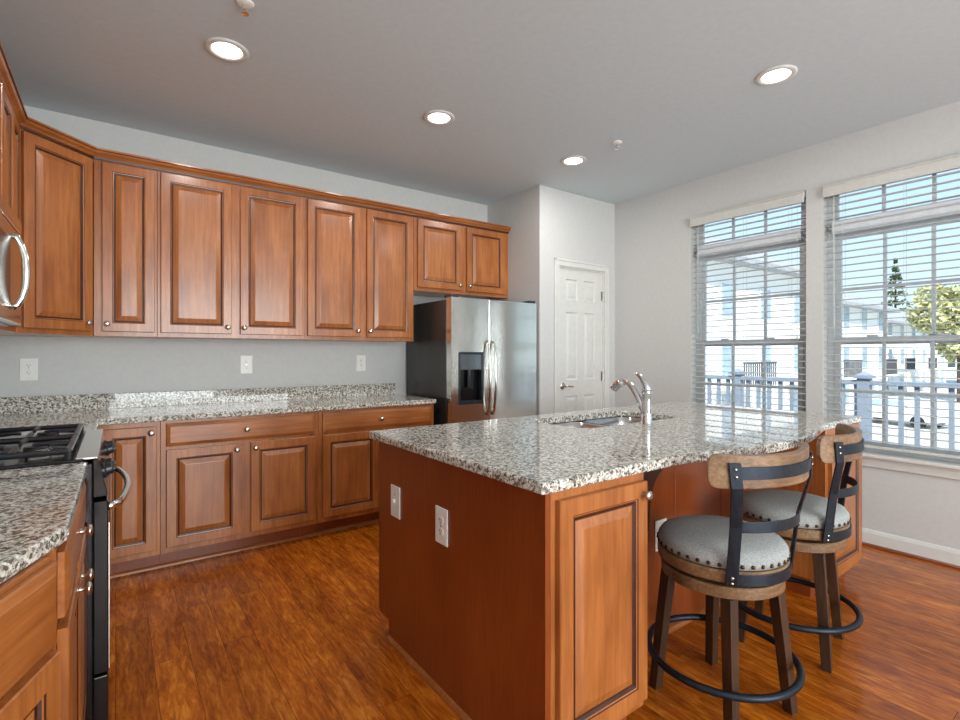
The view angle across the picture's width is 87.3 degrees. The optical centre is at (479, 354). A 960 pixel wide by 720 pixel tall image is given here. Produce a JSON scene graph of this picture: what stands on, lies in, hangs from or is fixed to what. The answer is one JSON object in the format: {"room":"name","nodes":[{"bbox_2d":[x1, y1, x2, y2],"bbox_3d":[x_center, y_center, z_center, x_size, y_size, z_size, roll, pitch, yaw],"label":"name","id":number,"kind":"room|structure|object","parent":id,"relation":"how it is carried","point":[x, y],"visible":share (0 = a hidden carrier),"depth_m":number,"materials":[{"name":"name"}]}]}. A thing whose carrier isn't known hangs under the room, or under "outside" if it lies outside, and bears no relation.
{"room":"kitchen","nodes":[
{"label":"kitchen","id":0,"kind":"room"},
{"bbox_2d":[0,105,486,396],"bbox_3d":[-1.494,-0.117,3.993,3.902,2.765,0.100,0,0,-36],"label":"wall","id":1,"kind":"structure","parent":0,"point":[66,365],"depth_m":3.58,"materials":[{"name":"paint"}]},
{"bbox_2d":[19,358,37,380],"bbox_3d":[-2.722,0.090,3.037,0.084,0.136,0.009,0,0,-36],"label":"wall outlet","id":2,"kind":"object","parent":1,"relation":"attached to","point":[28,367],"visible":1,"depth_m":3.04,"materials":[{"name":"white plastic"}]},
{"bbox_2d":[25,370,31,374],"bbox_3d":[-2.721,0.110,3.035,0.034,0.028,0.003,0,0,-36],"label":"receptacle","id":3,"kind":"object","parent":2,"relation":"attached to","point":[27,372],"depth_m":3.03,"materials":[{"name":"white plastic"}]},
{"bbox_2d":[0,129,94,336],"bbox_3d":[-2.530,-0.637,2.793,0.614,1.056,0.627,0,0,-36],"label":"upper cabinet","id":4,"kind":"object","parent":1,"relation":"attached to","point":[57,181],"visible":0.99,"depth_m":2.73,"materials":[{"name":"brown wood"}]},
{"bbox_2d":[94,159,156,337],"bbox_3d":[-2.227,-0.637,3.167,0.314,1.056,0.378,0,0,-36],"label":"upper cabinet","id":5,"kind":"object","parent":1,"relation":"attached to","point":[125,196],"visible":1,"depth_m":3.04,"materials":[{"name":"brown wood"}]},
{"bbox_2d":[0,383,394,413],"bbox_3d":[-1.511,0.302,3.182,2.718,0.099,1.191,0,0,-36],"label":"backsplash","id":6,"kind":"structure","parent":1,"relation":"attached to","point":[29,404],"depth_m":3.47,"materials":[{"name":"stone"}]},
{"bbox_2d":[156,170,304,340],"bbox_3d":[-1.731,-0.637,3.526,0.909,1.056,0.378,0,0,-36],"label":"upper cabinet","id":7,"kind":"object","parent":1,"relation":"attached to","point":[231,257],"visible":0.99,"depth_m":3.37,"materials":[{"name":"brown wood"}]},
{"bbox_2d":[0,42,510,233],"bbox_3d":[-0.660,-1.179,3.134,3.457,0.057,1.651,0,0,-36],"label":"crown molding","id":8,"kind":"structure","parent":7,"relation":"attached to","point":[26,123],"depth_m":3.23,"materials":[{"name":"brown wood"}]},
{"bbox_2d":[240,355,251,373],"bbox_3d":[-1.740,0.075,3.748,0.084,0.136,0.009,0,0,-36],"label":"wall outlet","id":9,"kind":"object","parent":1,"relation":"attached to","point":[245,360],"visible":1,"depth_m":3.75,"materials":[{"name":"white plastic"}]},
{"bbox_2d":[293,197,412,341],"bbox_3d":[-1.000,-0.637,4.055,0.894,1.056,0.378,0,0,-36],"label":"upper cabinet","id":10,"kind":"object","parent":1,"relation":"attached to","point":[359,260],"visible":1,"depth_m":3.90,"materials":[{"name":"brown wood"}]},
{"bbox_2d":[356,355,365,370],"bbox_3d":[-1.010,0.073,4.275,0.084,0.136,0.009,0,0,-36],"label":"wall outlet","id":11,"kind":"object","parent":1,"relation":"attached to","point":[360,359],"visible":1,"depth_m":4.27,"materials":[{"name":"white plastic"}]},
{"bbox_2d":[413,217,507,299],"bbox_3d":[-0.225,-0.850,4.616,1.015,0.630,0.378,0,0,-36],"label":"upper cabinet","id":12,"kind":"object","parent":1,"relation":"attached to","point":[448,258],"visible":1,"depth_m":4.45,"materials":[{"name":"brown wood"}]},
{"bbox_2d":[0,0,959,204],"bbox_3d":[1.337,-1.550,1.005,4.985,0.100,8.261,0,0,-36],"label":"ceiling","id":13,"kind":"structure","parent":0,"point":[346,87],"depth_m":2.73,"materials":[{"name":"paint"}]},
{"bbox_2d":[204,37,248,61],"bbox_3d":[-1.244,-1.495,2.476,0.198,0.010,0.198,0,0,-36],"label":"recessed light","id":14,"kind":"object","parent":13,"relation":"in","point":[225,49],"visible":1,"depth_m":2.47,"materials":[{"name":"white paint"}]},
{"bbox_2d":[236,0,253,16],"bbox_3d":[-1.002,-1.475,2.147,0.072,0.048,0.072,0,0,-36],"label":"sprinkler","id":15,"kind":"object","parent":13,"relation":"attached to","point":[247,5],"visible":1,"depth_m":2.14,"materials":[{"name":"white plastic"}]},
{"bbox_2d":[423,110,454,124],"bbox_3d":[-0.259,-1.495,3.183,0.198,0.010,0.198,0,0,-36],"label":"recessed light","id":16,"kind":"object","parent":13,"relation":"in","point":[435,117],"visible":1,"depth_m":3.17,"materials":[{"name":"white paint"}]},
{"bbox_2d":[561,155,586,165],"bbox_3d":[0.722,-1.495,3.889,0.198,0.010,0.198,0,0,-36],"label":"recessed light","id":17,"kind":"object","parent":13,"relation":"in","point":[574,160],"visible":1,"depth_m":3.88,"materials":[{"name":"white paint"}]},
{"bbox_2d":[612,140,621,149],"bbox_3d":[0.969,-1.475,3.559,0.072,0.048,0.072,0,0,-36],"label":"sprinkler","id":18,"kind":"object","parent":13,"relation":"attached to","point":[617,142],"visible":1,"depth_m":3.55,"materials":[{"name":"white plastic"}]},
{"bbox_2d":[755,65,797,85],"bbox_3d":[1.589,-1.495,2.701,0.198,0.010,0.198,0,0,-36],"label":"recessed light","id":19,"kind":"object","parent":13,"relation":"in","point":[779,74],"visible":1,"depth_m":2.69,"materials":[{"name":"white paint"}]},
{"bbox_2d":[487,188,531,301],"bbox_3d":[0.312,-0.117,4.826,0.100,2.765,0.669,0,0,-36],"label":"wall","id":20,"kind":"structure","parent":0,"point":[514,211],"depth_m":4.68,"materials":[{"name":"paint"}]},
{"bbox_2d":[108,522,959,719],"bbox_3d":[1.337,1.315,1.005,4.985,0.100,8.261,0,0,-36],"label":"floor","id":21,"kind":"structure","parent":0,"point":[297,629],"depth_m":2.17,"materials":[{"name":"brown wood"}]},
{"bbox_2d":[0,557,60,719],"bbox_3d":[-0.895,0.773,0.554,0.630,0.774,0.577,0,0,-36],"label":"base cabinet","id":22,"kind":"object","parent":21,"relation":"on","point":[30,673],"visible":1,"depth_m":0.88,"materials":[{"name":"brown wood"}]},
{"bbox_2d":[0,423,131,719],"bbox_3d":[-1.723,0.773,1.814,0.770,0.944,0.762,0,0,-36],"label":"gas range","id":23,"kind":"object","parent":21,"relation":"on","point":[64,443],"visible":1,"depth_m":1.68,"materials":[{"name":"black metal"}]},
{"bbox_2d":[0,429,102,469],"bbox_3d":[-1.763,0.348,1.785,0.670,0.022,0.762,0,0,-36],"label":"cooktop","id":24,"kind":"object","parent":23,"relation":"in","point":[88,448],"depth_m":1.72,"materials":[{"name":"black metal"}]},
{"bbox_2d":[93,466,131,674],"bbox_3d":[-1.457,0.777,2.007,0.114,0.575,0.754,0,0,-36],"label":"oven","id":25,"kind":"object","parent":23,"relation":"in","point":[102,506],"depth_m":1.68,"materials":[{"name":"black metal"}]},
{"bbox_2d":[41,481,93,719],"bbox_3d":[-1.304,0.826,1.156,0.660,0.879,0.782,0,0,-36],"label":"base cabinet","id":26,"kind":"object","parent":21,"relation":"on","point":[70,556],"visible":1,"depth_m":1.15,"materials":[{"name":"brown wood"}]},
{"bbox_2d":[0,462,87,583],"bbox_3d":[-1.140,0.319,0.900,0.644,0.132,1.391,0,0,-36],"label":"countertop","id":27,"kind":"structure","parent":26,"relation":"on","point":[38,505],"depth_m":1.13,"materials":[{"name":"stone"}]},
{"bbox_2d":[98,422,159,573],"bbox_3d":[-2.141,0.826,3.057,0.304,0.879,0.658,0,0,-36],"label":"base cabinet","id":28,"kind":"object","parent":21,"relation":"on","point":[135,523],"visible":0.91,"depth_m":2.84,"materials":[{"name":"brown wood"}]},
{"bbox_2d":[159,411,317,563],"bbox_3d":[-1.647,0.826,3.414,0.914,0.879,0.658,0,0,-36],"label":"base cabinet","id":29,"kind":"object","parent":21,"relation":"on","point":[227,483],"visible":0.97,"depth_m":3.14,"materials":[{"name":"brown wood"}]},
{"bbox_2d":[0,383,435,434],"bbox_3d":[-1.492,0.319,3.195,2.765,0.132,1.191,0,0,-36],"label":"countertop","id":30,"kind":"structure","parent":29,"relation":"on","point":[93,411],"depth_m":3.33,"materials":[{"name":"stone"}]},
{"bbox_2d":[111,519,378,577],"bbox_3d":[-1.281,1.256,3.437,2.134,0.019,0.017,0,0,-36],"label":"trim","id":31,"kind":"structure","parent":21,"relation":"on","point":[200,557],"depth_m":3.23,"materials":[{"name":"brown wood"}]},
{"bbox_2d":[314,403,433,531],"bbox_3d":[-0.904,0.826,3.952,0.918,0.879,0.658,0,0,-36],"label":"base cabinet","id":32,"kind":"object","parent":21,"relation":"on","point":[348,458],"visible":0.39,"depth_m":3.59,"materials":[{"name":"brown wood"}]},
{"bbox_2d":[407,294,536,424],"bbox_3d":[-0.060,0.390,4.448,0.898,1.720,0.802,0,0,-36],"label":"refrigerator","id":33,"kind":"object","parent":21,"relation":"on","point":[477,358],"visible":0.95,"depth_m":4.13,"materials":[{"name":"silver metal"}]},
{"bbox_2d":[379,416,753,719],"bbox_3d":[0.831,0.826,2.578,2.431,0.879,1.111,0,0,-36],"label":"kitchen island","id":34,"kind":"object","parent":21,"relation":"on","point":[470,616],"visible":0.33,"depth_m":1.80,"materials":[{"name":"brown wood"}]},
{"bbox_2d":[391,484,399,519],"bbox_3d":[-0.371,0.637,2.176,0.018,0.136,0.084,0,0,-36],"label":"light switch","id":35,"kind":"object","parent":34,"relation":"attached to","point":[395,491],"visible":1,"depth_m":2.17,"materials":[{"name":"white plastic"}]},
{"bbox_2d":[435,505,447,546],"bbox_3d":[-0.144,0.637,1.871,0.009,0.136,0.084,0,0,-36],"label":"wall outlet","id":36,"kind":"object","parent":34,"relation":"attached to","point":[441,514],"visible":1,"depth_m":1.87,"materials":[{"name":"white plastic"}]},
{"bbox_2d":[438,527,442,535],"bbox_3d":[-0.146,0.657,1.869,0.003,0.028,0.034,0,0,-36],"label":"receptacle","id":37,"kind":"object","parent":36,"relation":"attached to","point":[440,529],"depth_m":1.87,"materials":[{"name":"white plastic"}]},
{"bbox_2d":[438,516,442,524],"bbox_3d":[-0.146,0.617,1.869,0.003,0.028,0.034,0,0,-36],"label":"receptacle","id":38,"kind":"object","parent":36,"relation":"attached to","point":[440,518],"depth_m":1.87,"materials":[{"name":"white plastic"}]},
{"bbox_2d":[370,401,861,494],"bbox_3d":[0.864,0.368,2.546,2.505,0.034,1.279,0,0,-36],"label":"island countertop","id":39,"kind":"structure","parent":34,"relation":"on","point":[534,454],"depth_m":2.05,"materials":[{"name":"stone"}]},
{"bbox_2d":[553,416,653,427],"bbox_3d":[0.694,0.488,2.768,0.814,0.203,0.414,0,0,-36],"label":"double sink","id":40,"kind":"object","parent":39,"relation":"in","point":[610,421],"visible":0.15,"depth_m":3.03,"materials":[{"name":"silver metal"}]},
{"bbox_2d":[610,371,652,423],"bbox_3d":[0.787,0.219,2.633,0.060,0.264,0.247,0,0,-41],"label":"kitchen faucet","id":41,"kind":"object","parent":39,"relation":"on","point":[644,402],"visible":1,"depth_m":2.56,"materials":[{"name":"silver metal"}]},
{"bbox_2d":[655,518,666,551],"bbox_3d":[0.814,0.810,2.261,0.084,0.136,0.009,0,0,-36],"label":"wall outlet","id":42,"kind":"object","parent":34,"relation":"attached to","point":[658,523],"visible":0.28,"depth_m":2.24,"materials":[{"name":"white plastic"}]},
{"bbox_2d":[550,473,652,719],"bbox_3d":[0.292,0.826,1.676,0.430,0.879,0.380,0,0,-36],"label":"base cabinet","id":43,"kind":"object","parent":21,"relation":"on","point":[598,531],"visible":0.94,"depth_m":1.53,"materials":[{"name":"brown wood"}]},
{"bbox_2d":[647,442,812,719],"bbox_3d":[0.883,0.790,1.849,0.533,0.949,0.531,0,0,-28],"label":"bar stool","id":44,"kind":"object","parent":21,"relation":"on","point":[728,560],"visible":1,"depth_m":1.67,"materials":[{"name":"grey fabric"}]},
{"bbox_2d":[658,515,789,570],"bbox_3d":[0.884,0.671,1.851,0.434,0.076,0.434,0,0,-28],"label":"seat cushion","id":45,"kind":"object","parent":44,"relation":"on","point":[698,542],"depth_m":1.72,"materials":[{"name":"grey fabric"}]},
{"bbox_2d":[738,423,863,673],"bbox_3d":[1.381,0.790,2.243,0.531,0.949,0.533,0,0,42],"label":"bar stool","id":46,"kind":"object","parent":21,"relation":"on","point":[825,526],"visible":0.84,"depth_m":2.05,"materials":[{"name":"grey fabric"}]},
{"bbox_2d":[743,489,849,528],"bbox_3d":[1.379,0.671,2.242,0.434,0.076,0.434,0,0,42],"label":"seat cushion","id":47,"kind":"object","parent":46,"relation":"on","point":[759,505],"depth_m":2.13,"materials":[{"name":"grey fabric"}]},
{"bbox_2d":[766,423,861,596],"bbox_3d":[1.869,0.826,2.817,0.469,0.879,0.380,0,0,-36],"label":"base cabinet","id":48,"kind":"object","parent":21,"relation":"on","point":[847,558],"visible":0.12,"depth_m":2.67,"materials":[{"name":"brown wood"}]},
{"bbox_2d":[532,185,614,414],"bbox_3d":[0.907,-0.117,4.782,1.013,2.765,0.100,0,0,-36],"label":"wall","id":49,"kind":"structure","parent":0,"point":[565,225],"depth_m":4.57,"materials":[{"name":"paint"}]},
{"bbox_2d":[554,258,609,412],"bbox_3d":[0.950,0.197,4.782,0.742,2.137,0.149,0,0,-36],"label":"door","id":50,"kind":"structure","parent":49,"relation":"in","point":[581,296],"depth_m":4.77,"materials":[{"name":"white paint"}]},
{"bbox_2d":[641,392,652,423],"bbox_3d":[0.849,0.271,2.562,0.060,0.160,0.060,0,0,-36],"label":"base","id":51,"kind":"object","parent":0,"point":[646,398],"depth_m":2.54,"materials":[{"name":"silver metal"}]},
{"bbox_2d":[615,101,959,549],"bbox_3d":[3.308,-0.117,2.431,0.120,2.765,8.061,0,0,-36],"label":"wall","id":52,"kind":"structure","parent":0,"point":[654,236],"depth_m":3.76,"materials":[{"name":"paint"}]},
{"bbox_2d":[696,198,805,411],"bbox_3d":[2.123,-0.225,4.026,0.160,1.930,0.999,0,0,-36],"label":"window","id":53,"kind":"structure","parent":52,"relation":"in","point":[700,348],"depth_m":4.03,"materials":[{"name":"white plastic"}]},
{"bbox_2d":[689,191,805,406],"bbox_3d":[2.102,-0.282,4.011,0.091,1.807,0.887,0,0,-36],"label":"window blind","id":54,"kind":"object","parent":53,"relation":"attached to","point":[798,197],"visible":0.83,"depth_m":4.00,"materials":[{"name":"plastic"}]},
{"bbox_2d":[828,168,959,479],"bbox_3d":[2.713,-0.225,3.210,0.160,1.930,0.999,0,0,-36],"label":"window","id":55,"kind":"structure","parent":52,"relation":"in","point":[944,467],"depth_m":3.29,"materials":[{"name":"white plastic"}]},
{"bbox_2d":[822,154,959,458],"bbox_3d":[2.693,-0.282,3.195,0.091,1.807,0.887,0,0,-36],"label":"window blind","id":56,"kind":"object","parent":55,"relation":"attached to","point":[952,162],"visible":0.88,"depth_m":3.22,"materials":[{"name":"plastic"}]},
{"bbox_2d":[862,528,959,565],"bbox_3d":[3.479,1.211,2.081,0.014,0.108,7.292,0,0,-36],"label":"baseboard","id":57,"kind":"structure","parent":52,"relation":"attached to","point":[920,548],"depth_m":3.14,"materials":[{"name":"white paint"}]},
{"bbox_2d":[862,542,959,569],"bbox_3d":[3.467,1.256,2.072,0.016,0.018,7.292,0,0,-36],"label":"trim","id":58,"kind":"structure","parent":52,"relation":"attached to","point":[863,543],"depth_m":3.13,"materials":[{"name":"wood"}]},
{"bbox_3d":[-0.642,-0.118,-0.427,0.100,2.765,8.061,0,0,-36],"label":"wall","id":59,"kind":"structure","parent":0,"visible":0},
{"bbox_2d":[0,82,21,332],"bbox_3d":[-2.282,-0.637,2.236,0.362,1.056,0.566,0,0,-36],"label":"upper cabinet","id":60,"kind":"object","parent":59,"relation":"attached to","point":[10,129],"visible":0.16,"depth_m":2.28,"materials":[{"name":"brown wood"}]},
{"bbox_2d":[0,194,30,325],"bbox_3d":[-1.854,-0.339,1.722,0.448,0.444,0.756,0,0,-36],"label":"microwave","id":61,"kind":"object","parent":59,"relation":"attached to","point":[13,295],"visible":1,"depth_m":1.93,"materials":[{"name":"silver metal"}]},
{"label":"outside","id":62,"kind":"structure","parent":0,"visible":0},
{"bbox_3d":[3.465,1.375,4.483,2.370,0.100,7.200,0,0,-36],"label":"floor","id":63,"kind":"structure","parent":62,"visible":0},
{"bbox_2d":[706,368,959,450],"bbox_3d":[4.210,0.750,5.269,0.160,1.150,6.400,0,0,-36],"label":"deck railing","id":64,"kind":"object","parent":63,"relation":"on","point":[951,390],"visible":0.18,"depth_m":5.35,"materials":[{"name":"white wood"}]},
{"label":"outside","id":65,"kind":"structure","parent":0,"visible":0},
{"bbox_2d":[845,373,959,451],"bbox_3d":[43.833,3.965,62.582,135.600,0.200,130.000,0,0,-36],"label":"ground","id":66,"kind":"structure","parent":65,"point":[941,405],"depth_m":26.29,"materials":[{"name":"concrete"}]},
{"bbox_2d":[705,234,799,410],"bbox_3d":[9.481,-1.735,26.982,20.400,11.200,10.800,0,0,-36],"label":"townhouse","id":67,"kind":"structure","parent":66,"relation":"on","point":[787,360],"depth_m":25.31,"materials":[{"name":"white"}]},
{"bbox_2d":[843,293,900,408],"bbox_3d":[24.692,-1.135,39.225,15.400,10.000,10.800,0,0,-36],"label":"townhouse","id":68,"kind":"structure","parent":66,"relation":"on","point":[876,365],"depth_m":36.67,"materials":[{"name":"white"}]},
{"bbox_2d":[881,260,910,312],"bbox_3d":[61.930,-5.308,75.268,6.239,18.353,6.540,0,0,-36],"label":"tree","id":69,"kind":"object","parent":66,"relation":"on","point":[894,269],"visible":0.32,"depth_m":74.97,"materials":[{"name":"green plant"}]},
{"bbox_2d":[846,397,956,428],"bbox_3d":[23.076,3.140,27.814,1.820,1.450,4.494,0,0,-21],"label":"parked car","id":70,"kind":"object","parent":66,"relation":"on","point":[943,413],"visible":0.42,"depth_m":26.94,"materials":[{"name":"white paint"}]},
{"bbox_2d":[888,311,955,394],"bbox_3d":[44.436,-0.835,56.291,23.400,9.400,10.300,0,0,-36],"label":"townhouse","id":71,"kind":"structure","parent":66,"relation":"on","point":[896,321],"depth_m":51.64,"materials":[{"name":"white"}]},
{"bbox_2d":[905,282,959,401],"bbox_3d":[39.073,-1.162,41.001,6.047,10.064,6.348,0,0,-36],"label":"tree","id":72,"kind":"object","parent":66,"relation":"on","point":[951,295],"visible":0.73,"depth_m":41.27,"materials":[{"name":"green plant"}]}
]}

